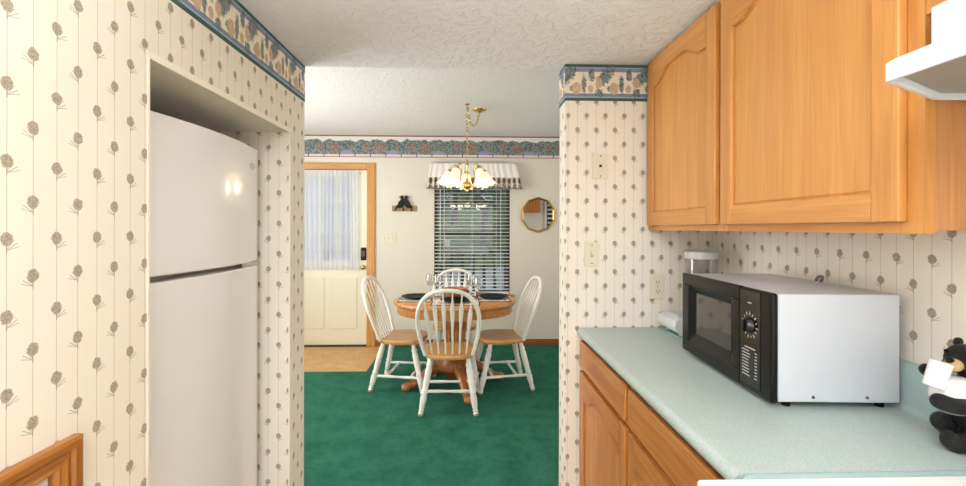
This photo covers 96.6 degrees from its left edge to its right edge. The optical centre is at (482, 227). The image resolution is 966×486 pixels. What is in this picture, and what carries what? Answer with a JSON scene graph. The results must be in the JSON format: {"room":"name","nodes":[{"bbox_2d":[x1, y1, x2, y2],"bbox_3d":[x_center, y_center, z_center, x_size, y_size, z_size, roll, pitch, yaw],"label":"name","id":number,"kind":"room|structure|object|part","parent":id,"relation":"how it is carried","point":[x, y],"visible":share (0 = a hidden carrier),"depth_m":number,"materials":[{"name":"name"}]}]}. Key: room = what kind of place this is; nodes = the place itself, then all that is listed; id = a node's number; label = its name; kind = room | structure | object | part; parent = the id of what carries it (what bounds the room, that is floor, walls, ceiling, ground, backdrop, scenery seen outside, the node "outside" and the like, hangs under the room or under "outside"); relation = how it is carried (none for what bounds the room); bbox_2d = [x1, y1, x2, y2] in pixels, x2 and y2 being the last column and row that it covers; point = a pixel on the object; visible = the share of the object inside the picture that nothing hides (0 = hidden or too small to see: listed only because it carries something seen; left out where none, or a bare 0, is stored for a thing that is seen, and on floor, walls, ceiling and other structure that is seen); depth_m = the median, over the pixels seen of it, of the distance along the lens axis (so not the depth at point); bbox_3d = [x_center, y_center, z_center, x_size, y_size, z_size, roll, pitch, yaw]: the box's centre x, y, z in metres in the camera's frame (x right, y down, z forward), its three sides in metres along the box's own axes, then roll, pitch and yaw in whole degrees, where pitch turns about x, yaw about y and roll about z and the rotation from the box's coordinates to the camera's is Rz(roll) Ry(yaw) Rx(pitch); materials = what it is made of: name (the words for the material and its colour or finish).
{"room":"kitchen","nodes":[
{"label":"kitchen","id":0,"kind":"room"},
{"bbox_2d":[0,0,304,485],"bbox_3d":[-1.266,0.304,-0.163,0.980,2.136,4.350,0,0,-2],"label":"wall","id":1,"kind":"structure","parent":0,"point":[73,73],"depth_m":0.88,"materials":[{"name":"beige paper"}]},
{"bbox_2d":[0,433,82,485],"bbox_3d":[-0.787,0.739,0.502,0.021,0.668,0.692,0,0,-2],"label":"picture frame","id":2,"kind":"object","parent":1,"relation":"attached to","point":[61,462],"visible":1,"depth_m":0.79,"materials":[{"name":"brown wood"}]},
{"bbox_2d":[146,50,290,485],"bbox_3d":[-0.827,0.471,1.454,0.006,1.804,0.831,0,0,-2],"label":"trim","id":3,"kind":"structure","parent":1,"relation":"attached to","point":[152,56],"depth_m":1.18,"materials":[{"name":"beige"}]},
{"bbox_2d":[171,0,304,101],"bbox_3d":[-0.774,-0.677,-0.148,0.002,0.169,4.350,0,0,-2],"label":"trim","id":4,"kind":"structure","parent":1,"relation":"attached to","point":[229,20],"depth_m":1.52,"materials":[{"name":"multicoloured paper"}]},
{"bbox_2d":[150,60,286,131],"bbox_3d":[-1.284,-0.422,1.439,0.919,0.012,0.823,0,0,-2],"label":"ceiling","id":5,"kind":"structure","parent":0,"point":[173,95],"depth_m":1.47,"materials":[{"name":"beige paint"}]},
{"bbox_2d":[218,132,288,485],"bbox_3d":[-1.332,0.304,1.930,0.975,2.136,0.161,0,0,-2],"label":"wall","id":6,"kind":"structure","parent":0,"point":[272,148],"depth_m":1.86,"materials":[{"name":"beige paper"}]},
{"bbox_2d":[304,345,558,485],"bbox_3d":[0.140,1.400,3.531,5.900,0.050,3.010,0,0,-2],"label":"floor","id":7,"kind":"structure","parent":0,"point":[354,435],"depth_m":2.99,"materials":[{"name":"green carpet"}]},
{"bbox_2d":[361,276,435,394],"bbox_3d":[-0.746,0.903,3.791,0.591,0.949,0.482,0,0,6],"label":"dining chair","id":8,"kind":"object","parent":7,"relation":"on","point":[393,337],"visible":0.94,"depth_m":3.69,"materials":[{"name":"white wood"}]},
{"bbox_3d":[-0.898,1.171,3.635,0.146,0.408,0.051,0,0,-29],"label":"leg","id":9,"kind":"part","parent":8,"relation":"part of","materials":[{"name":"white paint"}]},
{"bbox_3d":[-0.860,1.171,3.975,0.146,0.408,0.051,0,0,41],"label":"leg","id":10,"kind":"part","parent":8,"relation":"part of","materials":[{"name":"white paint"}]},
{"bbox_3d":[-0.702,0.958,3.786,0.416,0.040,0.427,0,0,6],"label":"seat","id":11,"kind":"part","parent":8,"relation":"part of","materials":[{"name":"brown wood"}]},
{"bbox_3d":[-0.542,1.172,3.578,0.153,0.409,0.051,0,0,40],"label":"leg","id":12,"kind":"part","parent":8,"relation":"part of","materials":[{"name":"white paint"}]},
{"bbox_2d":[415,289,480,416],"bbox_3d":[-0.255,0.904,3.324,0.482,0.949,0.591,0,0,-1],"label":"dining chair","id":13,"kind":"object","parent":7,"relation":"on","point":[446,350],"visible":0.98,"depth_m":3.17,"materials":[{"name":"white wood"}]},
{"bbox_3d":[-0.426,1.172,3.188,0.100,0.408,0.128,0,0,-1],"label":"leg","id":14,"kind":"part","parent":13,"relation":"part of","materials":[{"name":"white paint"}]},
{"bbox_3d":[-0.256,0.958,3.369,0.427,0.040,0.416,0,0,-1],"label":"seat","id":15,"kind":"part","parent":13,"relation":"part of","materials":[{"name":"brown wood"}]},
{"bbox_3d":[-0.083,1.173,3.193,0.051,0.408,0.146,0,0,-36],"label":"leg","id":16,"kind":"part","parent":13,"relation":"part of","materials":[{"name":"white paint"}]},
{"bbox_3d":[-0.070,1.173,3.553,0.051,0.409,0.153,0,0,33],"label":"leg","id":17,"kind":"part","parent":13,"relation":"part of","materials":[{"name":"white paint"}]},
{"bbox_2d":[394,292,514,404],"bbox_3d":[-0.246,0.994,3.754,1.056,0.758,0.893,0,0,-2],"label":"dining table","id":18,"kind":"object","parent":7,"relation":"on","point":[453,369],"visible":0.62,"depth_m":3.54,"materials":[{"name":"brown wood"}]},
{"bbox_2d":[397,296,432,301],"bbox_3d":[-0.577,0.611,3.729,0.276,0.004,0.344,0,0,-2],"label":"placemat","id":19,"kind":"object","parent":18,"relation":"on","point":[402,299],"visible":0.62,"depth_m":3.62,"materials":[{"name":"fabric"}]},
{"bbox_2d":[401,293,425,298],"bbox_3d":[-0.577,0.596,3.729,0.260,0.024,0.260,0,0,-2],"label":"dinner plate","id":20,"kind":"object","parent":19,"relation":"on","point":[412,295],"visible":0.88,"depth_m":3.78,"materials":[{"name":"black ceramic"}]},
{"bbox_3d":[-0.499,1.267,3.669,0.365,0.210,0.088,0,0,-19],"label":"leg","id":21,"kind":"part","parent":18,"relation":"part of","materials":[{"name":"brown wood"}]},
{"bbox_2d":[430,299,479,305],"bbox_3d":[-0.224,0.612,3.550,0.396,0.004,0.300,0,0,-2],"label":"placemat","id":22,"kind":"object","parent":18,"relation":"on","point":[438,302],"visible":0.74,"depth_m":3.47,"materials":[{"name":"fabric"}]},
{"bbox_2d":[440,296,469,302],"bbox_3d":[-0.224,0.597,3.550,0.260,0.024,0.260,0,0,-2],"label":"dinner plate","id":23,"kind":"object","parent":22,"relation":"on","point":[456,299],"visible":0.77,"depth_m":3.60,"materials":[{"name":"black ceramic"}]},
{"bbox_2d":[444,287,466,296],"bbox_3d":[-0.240,0.570,3.760,0.208,0.089,0.208,0,0,-2],"label":"wooden bowl","id":24,"kind":"object","parent":18,"relation":"on","point":[464,289],"visible":0.41,"depth_m":3.72,"materials":[{"name":"brown wood"}]},
{"bbox_2d":[434,291,476,296],"bbox_3d":[-0.252,0.612,3.994,0.396,0.004,0.300,0,0,-2],"label":"placemat","id":25,"kind":"object","parent":18,"relation":"on","point":[472,293],"visible":0.44,"depth_m":3.94,"materials":[{"name":"fabric"}]},
{"bbox_3d":[-0.161,1.268,3.502,0.088,0.210,0.365,0,0,-19],"label":"leg","id":26,"kind":"part","parent":18,"relation":"part of","materials":[{"name":"brown wood"}]},
{"bbox_3d":[0.006,1.268,3.840,0.365,0.210,0.088,0,0,-19],"label":"leg","id":27,"kind":"part","parent":18,"relation":"part of","materials":[{"name":"brown wood"}]},
{"bbox_2d":[477,295,510,301],"bbox_3d":[0.090,0.613,3.749,0.276,0.004,0.344,0,0,-2],"label":"placemat","id":28,"kind":"object","parent":18,"relation":"on","point":[505,299],"visible":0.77,"depth_m":3.67,"materials":[{"name":"fabric"}]},
{"bbox_2d":[479,293,507,298],"bbox_3d":[0.090,0.598,3.749,0.260,0.024,0.260,0,0,-2],"label":"dinner plate","id":29,"kind":"object","parent":28,"relation":"on","point":[485,295],"visible":1,"depth_m":3.79,"materials":[{"name":"black ceramic"}]},
{"bbox_2d":[432,268,478,374],"bbox_3d":[-0.281,0.904,4.279,0.482,0.949,0.591,0,0,-2],"label":"dining chair","id":30,"kind":"object","parent":7,"relation":"on","point":[440,323],"visible":0.38,"depth_m":4.49,"materials":[{"name":"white wood"}]},
{"bbox_3d":[-0.464,1.172,4.046,0.051,0.409,0.153,0,0,32],"label":"leg","id":31,"kind":"part","parent":30,"relation":"part of","materials":[{"name":"white paint"}]},
{"bbox_3d":[-0.280,0.958,4.234,0.427,0.040,0.416,0,0,-2],"label":"seat","id":32,"kind":"part","parent":30,"relation":"part of","materials":[{"name":"brown wood"}]},
{"bbox_3d":[-0.086,1.173,4.058,0.101,0.409,0.134,0,0,-2],"label":"leg","id":33,"kind":"part","parent":30,"relation":"part of","materials":[{"name":"white paint"}]},
{"bbox_2d":[475,276,541,394],"bbox_3d":[0.213,0.905,3.814,0.591,0.949,0.482,0,0,-10],"label":"dining chair","id":34,"kind":"object","parent":7,"relation":"on","point":[512,336],"visible":0.91,"depth_m":3.70,"materials":[{"name":"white wood"}]},
{"bbox_3d":[-0.043,1.173,3.962,0.153,0.409,0.051,0,0,24],"label":"leg","id":35,"kind":"part","parent":34,"relation":"part of","materials":[{"name":"white paint"}]},
{"bbox_3d":[0.021,1.173,3.590,0.153,0.409,0.051,0,0,-43],"label":"leg","id":36,"kind":"part","parent":34,"relation":"part of","materials":[{"name":"white paint"}]},
{"bbox_3d":[0.168,0.959,3.807,0.416,0.040,0.427,0,0,-10],"label":"seat","id":37,"kind":"part","parent":34,"relation":"part of","materials":[{"name":"brown wood"}]},
{"bbox_3d":[0.314,1.173,4.006,0.146,0.408,0.051,0,0,-45],"label":"leg","id":38,"kind":"part","parent":34,"relation":"part of","materials":[{"name":"white paint"}]},
{"bbox_3d":[0.372,1.174,3.668,0.146,0.408,0.051,0,0,25],"label":"leg","id":39,"kind":"part","parent":34,"relation":"part of","materials":[{"name":"white paint"}]},
{"bbox_2d":[304,135,558,339],"bbox_3d":[0.096,0.150,5.095,5.900,2.450,0.120,0,0,-2],"label":"wall","id":40,"kind":"structure","parent":0,"point":[405,266],"depth_m":5.01,"materials":[{"name":"beige paint"}]},
{"bbox_2d":[304,163,374,346],"bbox_3d":[-1.798,0.309,5.020,1.090,2.125,0.156,0,0,-2],"label":"door","id":41,"kind":"structure","parent":40,"relation":"in","point":[335,313],"depth_m":5.00,"materials":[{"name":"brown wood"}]},
{"bbox_3d":[-1.999,0.871,4.998,0.300,0.600,0.009,0,0,-2],"label":"raised panel","id":42,"kind":"part","parent":41,"relation":"part of","materials":[{"name":"beige paint"}]},
{"bbox_2d":[304,171,360,269],"bbox_3d":[-1.796,-0.089,4.984,0.760,1.150,0.019,0,0,-2],"label":"sheer curtain","id":43,"kind":"object","parent":41,"relation":"hanging from","point":[331,198],"visible":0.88,"depth_m":4.98,"materials":[{"name":"white fabric"}]},
{"bbox_3d":[-1.804,-0.719,4.967,0.920,0.070,0.022,0,0,-2],"label":"casing","id":44,"kind":"part","parent":41,"relation":"part of","materials":[{"name":"brown wood"}]},
{"bbox_3d":[-1.619,0.872,5.010,0.300,0.600,0.009,0,0,-2],"label":"raised panel","id":45,"kind":"part","parent":41,"relation":"part of","materials":[{"name":"beige paint"}]},
{"bbox_3d":[-1.797,0.309,4.967,1.090,2.125,0.022,0,0,-2],"label":"casing","id":46,"kind":"part","parent":41,"relation":"part of","materials":[{"name":"brown wood"}]},
{"bbox_2d":[381,233,395,242],"bbox_3d":[-1.097,0.115,4.991,0.170,0.115,0.016,0,0,-2],"label":"light switch","id":47,"kind":"object","parent":40,"relation":"attached to","point":[385,237],"visible":1,"depth_m":4.99,"materials":[{"name":"beige plastic"}]},
{"bbox_2d":[392,195,416,210],"bbox_3d":[-0.913,-0.286,4.974,0.284,0.184,0.060,0,0,-2],"label":"coat hook rack","id":48,"kind":"object","parent":40,"relation":"attached to","point":[400,207],"visible":1,"depth_m":4.97,"materials":[{"name":"brown wood"}]},
{"bbox_2d":[304,135,558,158],"bbox_3d":[0.100,-0.946,5.035,5.900,0.256,0.002,0,0,-2],"label":"trim","id":49,"kind":"structure","parent":40,"relation":"attached to","point":[398,146],"depth_m":5.01,"materials":[{"name":"multicoloured paper"}]},
{"bbox_2d":[375,339,558,345],"bbox_3d":[0.897,1.339,5.053,4.295,0.075,0.014,0,0,-2],"label":"baseboard","id":50,"kind":"structure","parent":40,"relation":"attached to","point":[528,341],"depth_m":5.04,"materials":[{"name":"brown wood"}]},
{"bbox_2d":[434,189,513,296],"bbox_3d":[-0.128,0.059,5.056,0.984,1.488,0.165,0,0,-2],"label":"window","id":51,"kind":"structure","parent":40,"relation":"in","point":[436,191],"depth_m":5.07,"materials":[{"name":"grey"}]},
{"bbox_2d":[435,188,508,293],"bbox_3d":[-0.127,0.044,5.019,0.872,1.454,0.062,0,0,-2],"label":"window blind","id":52,"kind":"object","parent":51,"relation":"attached to","point":[440,189],"visible":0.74,"depth_m":5.01,"materials":[{"name":"white plastic"}]},
{"bbox_3d":[-0.129,0.758,5.027,0.864,0.026,0.044,0,0,-2],"label":"rail","id":53,"kind":"part","parent":52,"relation":"part of","materials":[{"name":"white"}]},
{"bbox_3d":[-0.130,0.062,5.108,0.814,0.045,0.040,0,0,-2],"label":"sash","id":54,"kind":"part","parent":51,"relation":"part of","materials":[{"name":"grey"}]},
{"bbox_2d":[426,163,521,189],"bbox_3d":[-0.098,-0.599,4.970,1.102,0.303,0.119,0,0,-2],"label":"window valance","id":55,"kind":"object","parent":40,"relation":"attached to","point":[506,175],"visible":0.67,"depth_m":4.94,"materials":[{"name":"fabric"}]},
{"bbox_2d":[522,197,554,232],"bbox_3d":[0.648,-0.154,5.040,0.394,0.422,0.024,0,0,-2],"label":"wall mirror","id":56,"kind":"object","parent":40,"relation":"attached to","point":[538,214],"visible":1,"depth_m":5.04,"materials":[{"name":"gold metal"}]},
{"bbox_2d":[305,66,559,136],"bbox_3d":[0.145,-1.100,3.548,5.900,0.050,2.975,0,0,-2],"label":"ceiling","id":57,"kind":"structure","parent":0,"point":[338,100],"depth_m":3.68,"materials":[{"name":"white paint"}]},
{"bbox_2d":[436,103,496,192],"bbox_3d":[-0.142,-0.690,3.744,0.539,0.769,0.533,0,0,-2],"label":"chandelier","id":58,"kind":"object","parent":57,"relation":"hanging from","point":[451,178],"visible":1,"depth_m":3.71,"materials":[{"name":"white glass"}]},
{"bbox_3d":[-0.341,-0.421,3.776,0.145,0.168,0.152,0,0,-2],"label":"lamp shade","id":59,"kind":"part","parent":58,"relation":"part of","materials":[{"name":"beige glass"}]},
{"bbox_3d":[-0.248,-0.421,3.546,0.148,0.168,0.145,0,0,-2],"label":"lamp shade","id":60,"kind":"part","parent":58,"relation":"part of","materials":[{"name":"beige glass"}]},
{"bbox_3d":[-0.185,-0.450,3.650,0.011,0.202,0.127,0,0,31],"label":"arm","id":61,"kind":"part","parent":58,"relation":"part of","materials":[{"name":"gold metal"}]},
{"bbox_3d":[-0.156,-0.420,3.937,0.143,0.168,0.142,0,0,20],"label":"lamp shade","id":62,"kind":"part","parent":58,"relation":"part of","materials":[{"name":"beige glass"}]},
{"bbox_3d":[-0.137,-0.823,3.728,0.020,0.487,0.021,0,0,43],"label":"chain","id":63,"kind":"part","parent":58,"relation":"part of","materials":[{"name":"gold metal"}]},
{"bbox_3d":[-0.085,-0.974,3.815,0.029,0.155,0.197,0,0,31],"label":"swag chain","id":64,"kind":"part","parent":58,"relation":"part of","materials":[{"name":"gold metal"}]},
{"bbox_3d":[-0.078,-0.450,3.658,0.011,0.203,0.127,0,0,-41],"label":"arm","id":65,"kind":"part","parent":58,"relation":"part of","materials":[{"name":"gold metal"}]},
{"bbox_3d":[-0.001,-0.420,3.568,0.142,0.168,0.143,0,0,25],"label":"lamp shade","id":66,"kind":"part","parent":58,"relation":"part of","materials":[{"name":"beige glass"}]},
{"bbox_3d":[0.054,-0.420,3.809,0.141,0.168,0.146,0,0,-2],"label":"lamp shade","id":67,"kind":"part","parent":58,"relation":"part of","materials":[{"name":"beige glass"}]},
{"bbox_2d":[238,0,718,69],"bbox_3d":[-0.274,-0.944,-0.131,2.960,0.364,4.355,0,0,-2],"label":"ceiling","id":68,"kind":"structure","parent":0,"point":[460,34],"depth_m":1.66,"materials":[{"name":"white paint"}]},
{"bbox_2d":[559,101,565,485],"bbox_3d":[0.380,0.308,2.057,0.005,2.136,0.130,0,0,-2],"label":"wall partition","id":69,"kind":"structure","parent":0,"point":[562,110],"depth_m":2.04,"materials":[{"name":"beige paper"}]},
{"bbox_2d":[559,65,564,107],"bbox_3d":[0.379,-0.675,2.057,0.002,0.169,0.130,0,0,-2],"label":"trim","id":70,"kind":"structure","parent":69,"relation":"attached to","point":[562,73],"depth_m":2.05,"materials":[{"name":"multicoloured paper"}]},
{"bbox_2d":[566,64,712,485],"bbox_3d":[0.760,0.309,2.066,0.755,2.136,0.125,0,0,-2],"label":"wall partition","id":71,"kind":"structure","parent":0,"point":[611,212],"depth_m":2.00,"materials":[{"name":"beige paper"}]},
{"bbox_2d":[584,242,598,266],"bbox_3d":[0.504,0.122,1.988,0.068,0.115,0.016,0,0,-2],"label":"light switch","id":72,"kind":"object","parent":71,"relation":"attached to","point":[591,249],"visible":1,"depth_m":1.99,"materials":[{"name":"beige plastic"}]},
{"bbox_2d":[592,153,607,178],"bbox_3d":[0.544,-0.287,1.993,0.075,0.117,0.008,0,0,-2],"label":"wall jack","id":73,"kind":"object","parent":71,"relation":"attached to","point":[599,160],"visible":1,"depth_m":1.99,"materials":[{"name":"beige plastic"}]},
{"bbox_2d":[565,64,647,101],"bbox_3d":[0.728,-0.674,2.002,0.696,0.169,0.002,0,0,-2],"label":"trim","id":74,"kind":"structure","parent":71,"relation":"attached to","point":[583,82],"depth_m":2.00,"materials":[{"name":"multicoloured paper"}]},
{"bbox_2d":[650,275,663,298],"bbox_3d":[0.811,0.273,2.001,0.068,0.113,0.010,0,0,-2],"label":"power outlet","id":75,"kind":"object","parent":71,"relation":"attached to","point":[656,281],"visible":1,"depth_m":2.00,"materials":[{"name":"beige plastic"}]},
{"bbox_2d":[654,279,660,285],"bbox_3d":[0.811,0.252,1.998,0.033,0.033,0.003,0,0,-2],"label":"socket","id":76,"kind":"object","parent":75,"relation":"attached to","point":[657,282],"depth_m":2.00,"materials":[{"name":"beige plastic"}]},
{"bbox_2d":[654,288,660,294],"bbox_3d":[0.811,0.294,1.998,0.033,0.033,0.003,0,0,-2],"label":"socket","id":77,"kind":"object","parent":75,"relation":"attached to","point":[657,291],"depth_m":2.00,"materials":[{"name":"beige plastic"}]},
{"bbox_2d":[712,231,965,374],"bbox_3d":[1.171,0.309,-0.115,0.065,2.136,4.300,0,0,-2],"label":"wall","id":78,"kind":"structure","parent":0,"point":[927,272],"depth_m":1.16,"materials":[{"name":"beige paper"}]},
{"bbox_2d":[647,0,965,233],"bbox_3d":[0.931,-0.374,1.397,0.324,0.770,1.216,0,0,-2],"label":"upper cabinet","id":79,"kind":"object","parent":78,"relation":"attached to","point":[763,115],"visible":1,"depth_m":1.06,"materials":[{"name":"brown wood"}]},
{"bbox_3d":[0.771,-0.685,1.700,0.020,0.120,0.432,0,0,-2],"label":"rail","id":80,"kind":"part","parent":79,"relation":"part of","materials":[{"name":"brown wood"}]},
{"bbox_3d":[0.769,-0.040,1.700,0.020,0.058,0.432,0,0,-2],"label":"rail","id":81,"kind":"part","parent":79,"relation":"part of","materials":[{"name":"brown wood"}]},
{"bbox_3d":[0.775,-0.372,1.700,0.010,0.614,0.440,0,0,-2],"label":"door","id":82,"kind":"part","parent":79,"relation":"part of","materials":[{"name":"brown wood"}]},
{"bbox_3d":[0.789,-0.011,1.700,0.020,0.044,0.510,0,0,-2],"label":"rail","id":83,"kind":"part","parent":79,"relation":"part of","materials":[{"name":"brown wood"}]},
{"bbox_3d":[0.789,-0.685,1.105,0.020,0.120,0.466,0,0,-2],"label":"rail","id":84,"kind":"part","parent":79,"relation":"part of","materials":[{"name":"brown wood"}]},
{"bbox_3d":[0.787,-0.040,1.105,0.020,0.058,0.466,0,0,-2],"label":"rail","id":85,"kind":"part","parent":79,"relation":"part of","materials":[{"name":"brown wood"}]},
{"bbox_3d":[0.793,-0.372,1.105,0.010,0.614,0.474,0,0,-2],"label":"door","id":86,"kind":"part","parent":79,"relation":"part of","materials":[{"name":"brown wood"}]},
{"bbox_3d":[0.807,-0.011,1.109,0.020,0.044,0.552,0,0,-2],"label":"rail","id":87,"kind":"part","parent":79,"relation":"part of","materials":[{"name":"brown wood"}]},
{"bbox_2d":[885,359,939,421],"bbox_3d":[1.072,0.404,1.406,0.038,0.119,1.210,0,0,-2],"label":"backsplash","id":88,"kind":"structure","parent":78,"relation":"attached to","point":[913,396],"depth_m":1.08,"materials":[{"name":"teal"}]},
{"bbox_2d":[927,0,946,14],"bbox_3d":[0.962,-0.574,0.378,0.324,0.371,0.818,0,0,-2],"label":"upper cabinet","id":89,"kind":"object","parent":78,"relation":"attached to","point":[930,3],"visible":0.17,"depth_m":0.77,"materials":[{"name":"brown wood"}]},
{"bbox_2d":[885,0,965,99],"bbox_3d":[0.875,-0.305,0.367,0.497,0.163,0.780,0,0,-2],"label":"range hood","id":90,"kind":"object","parent":89,"relation":"attached to","point":[936,70],"visible":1,"depth_m":0.66,"materials":[{"name":"white metal"}]},
{"bbox_3d":[0.875,-0.235,0.368,0.479,0.004,0.755,0,0,-2],"label":"filter panel","id":91,"kind":"part","parent":90,"relation":"part of","materials":[{"name":"grey metal"}]},
{"bbox_3d":[-0.279,1.401,-0.148,2.960,0.047,4.320,0,0,-2],"label":"floor","id":92,"kind":"structure","parent":0,"visible":0},
{"bbox_2d":[149,111,258,485],"bbox_3d":[-1.265,0.520,1.442,0.751,1.684,0.732,0,0,-2],"label":"refrigerator","id":93,"kind":"object","parent":92,"relation":"on","point":[204,181],"visible":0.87,"depth_m":1.36,"materials":[{"name":"white metal"}]},
{"bbox_3d":[-0.940,0.712,1.452,0.101,1.122,0.732,0,0,-2],"label":"fridge door","id":94,"kind":"part","parent":93,"relation":"part of","materials":[{"name":"white metal"}]},
{"bbox_3d":[-0.939,-0.093,1.452,0.101,0.456,0.732,0,0,-2],"label":"freezer door","id":95,"kind":"part","parent":93,"relation":"part of","materials":[{"name":"white metal"}]},
{"bbox_2d":[579,340,631,485],"bbox_3d":[0.766,0.941,1.701,0.629,0.872,0.598,0,0,-2],"label":"base cabinet","id":96,"kind":"object","parent":92,"relation":"on","point":[604,428],"visible":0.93,"depth_m":1.66,"materials":[{"name":"brown wood"}]},
{"bbox_3d":[0.467,0.965,1.692,0.010,0.490,0.466,0,0,-2],"label":"door","id":97,"kind":"part","parent":96,"relation":"part of","materials":[{"name":"brown wood"}]},
{"bbox_3d":[0.463,0.714,1.692,0.020,0.120,0.458,0,0,-2],"label":"rail","id":98,"kind":"part","parent":96,"relation":"part of","materials":[{"name":"brown wood"}]},
{"bbox_3d":[0.463,0.575,1.692,0.020,0.118,0.574,0,0,-2],"label":"drawer","id":99,"kind":"part","parent":96,"relation":"part of","materials":[{"name":"brown wood"}]},
{"bbox_2d":[628,388,723,485],"bbox_3d":[0.784,0.941,1.107,0.629,0.872,0.586,0,0,-2],"label":"base cabinet","id":100,"kind":"object","parent":92,"relation":"on","point":[658,455],"visible":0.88,"depth_m":1.16,"materials":[{"name":"brown wood"}]},
{"bbox_3d":[0.481,0.714,1.098,0.020,0.120,0.446,0,0,-2],"label":"rail","id":101,"kind":"part","parent":100,"relation":"part of","materials":[{"name":"brown wood"}]},
{"bbox_2d":[577,327,965,478],"bbox_3d":[0.773,0.423,1.397,0.637,0.159,1.210,0,0,-2],"label":"countertop","id":102,"kind":"structure","parent":100,"relation":"on","point":[741,434],"depth_m":1.02,"materials":[{"name":"teal laminate"}]},
{"bbox_2d":[658,326,682,339],"bbox_3d":[0.927,0.459,1.846,0.223,0.008,0.305,0,0,-2],"label":"cutting board","id":103,"kind":"object","parent":102,"relation":"on","point":[670,331],"visible":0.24,"depth_m":1.88,"materials":[{"name":"teal glass"}]},
{"bbox_2d":[658,249,719,335],"bbox_3d":[0.911,0.273,1.878,0.229,0.364,0.170,0,0,-2],"label":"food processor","id":104,"kind":"object","parent":103,"relation":"on","point":[673,320],"visible":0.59,"depth_m":1.83,"materials":[{"name":"white plastic"}]},
{"bbox_3d":[0.896,0.408,1.878,0.200,0.070,0.170,0,0,-2],"label":"motor","id":105,"kind":"part","parent":104,"relation":"part of","materials":[{"name":"white plastic"}]},
{"bbox_3d":[0.956,0.113,1.880,0.138,0.043,0.138,0,0,-2],"label":"lid","id":106,"kind":"part","parent":104,"relation":"part of","materials":[{"name":"white plastic"}]},
{"bbox_2d":[683,273,899,407],"bbox_3d":[0.900,0.305,1.346,0.369,0.317,0.514,0,0,1],"label":"microwave","id":107,"kind":"object","parent":102,"relation":"on","point":[786,340],"visible":1,"depth_m":1.09,"materials":[{"name":"white metal"}]},
{"bbox_3d":[0.749,0.308,1.421,0.018,0.282,0.370,0,0,1],"label":"door","id":108,"kind":"part","parent":107,"relation":"part of","materials":[{"name":"black plastic"}]},
{"bbox_3d":[0.734,0.302,1.181,0.004,0.260,0.090,0,0,1],"label":"control panel","id":109,"kind":"part","parent":107,"relation":"part of","materials":[{"name":"black plastic"}]},
{"bbox_3d":[1.060,0.206,1.363,0.036,0.118,0.094,0,0,23],"label":"power cord","id":110,"kind":"part","parent":107,"relation":"part of","materials":[{"name":"grey plastic"}]},
{"bbox_2d":[918,337,965,453],"bbox_3d":[1.004,0.353,0.922,0.146,0.220,0.120,0,0,-2],"label":"bear figurine","id":111,"kind":"object","parent":102,"relation":"on","point":[946,391],"visible":1,"depth_m":0.90,"materials":[{"name":"black ceramic"}]},
{"bbox_2d":[921,359,953,390],"bbox_3d":[0.964,0.310,0.912,0.053,0.063,0.038,0,0,-2],"label":"sign","id":112,"kind":"object","parent":111,"relation":"on","point":[937,374],"depth_m":0.90,"materials":[{"name":"white paper"}]},
{"bbox_3d":[1.000,0.325,0.915,0.068,0.021,0.068,0,0,-2],"label":"jar lid","id":113,"kind":"part","parent":111,"relation":"part of","materials":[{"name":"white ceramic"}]},
{"bbox_2d":[697,476,965,485],"bbox_3d":[0.757,0.908,0.405,0.725,0.937,0.767,0,0,-2],"label":"stove","id":114,"kind":"object","parent":92,"relation":"on","point":[915,480],"visible":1,"depth_m":0.77,"materials":[{"name":"white metal"}]},
{"label":"outside","id":115,"kind":"structure","parent":0,"visible":0},
{"bbox_3d":[-0.183,1.450,5.947,6.400,0.090,1.600,0,0,-2],"label":"deck","id":116,"kind":"object","parent":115,"visible":0},
{"bbox_2d":[438,251,505,287],"bbox_3d":[-0.202,0.877,6.617,6.200,1.055,0.120,0,0,-2],"label":"deck railing","id":117,"kind":"object","parent":116,"relation":"on","point":[451,255],"visible":0.02,"depth_m":6.59,"materials":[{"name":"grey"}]},
{"bbox_3d":[-0.201,0.370,6.617,6.200,0.040,0.120,0,0,-2],"label":"rail","id":118,"kind":"part","parent":117,"relation":"part of","materials":[{"name":"brown"}]},
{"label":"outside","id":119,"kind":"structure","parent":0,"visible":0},
{"bbox_2d":[438,270,503,288],"bbox_3d":[-0.338,1.724,11.070,28.000,0.100,11.850,0,0,-2],"label":"ground","id":120,"kind":"structure","parent":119,"point":[467,276],"depth_m":14.53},
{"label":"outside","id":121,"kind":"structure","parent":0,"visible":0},
{"bbox_2d":[438,188,505,269],"bbox_3d":[7.124,-2.040,29.229,26.000,7.800,24.000,0,0,-2],"label":"ground","id":122,"kind":"structure","parent":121,"point":[460,210],"depth_m":22.59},
{"bbox_2d":[438,188,453,217],"bbox_3d":[-2.392,-1.494,19.438,2.142,5.347,2.182,0,0,-2],"label":"tree","id":123,"kind":"object","parent":122,"relation":"on","point":[442,193],"visible":0.04,"depth_m":19.42,"materials":[{"name":"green plant"}]},
{"bbox_2d":[439,188,463,224],"bbox_3d":[-1.606,-3.194,23.963,2.122,6.128,2.231,0,0,40],"label":"tree","id":124,"kind":"object","parent":122,"relation":"on","point":[455,192],"visible":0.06,"depth_m":23.84,"materials":[{"name":"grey plant"}]},
{"bbox_2d":[462,188,504,243],"bbox_3d":[0.015,-2.080,21.028,2.153,5.685,2.185,0,0,-2],"label":"tree","id":125,"kind":"object","parent":122,"relation":"on","point":[483,203],"visible":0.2,"depth_m":20.86,"materials":[{"name":"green plant"}]}
]}

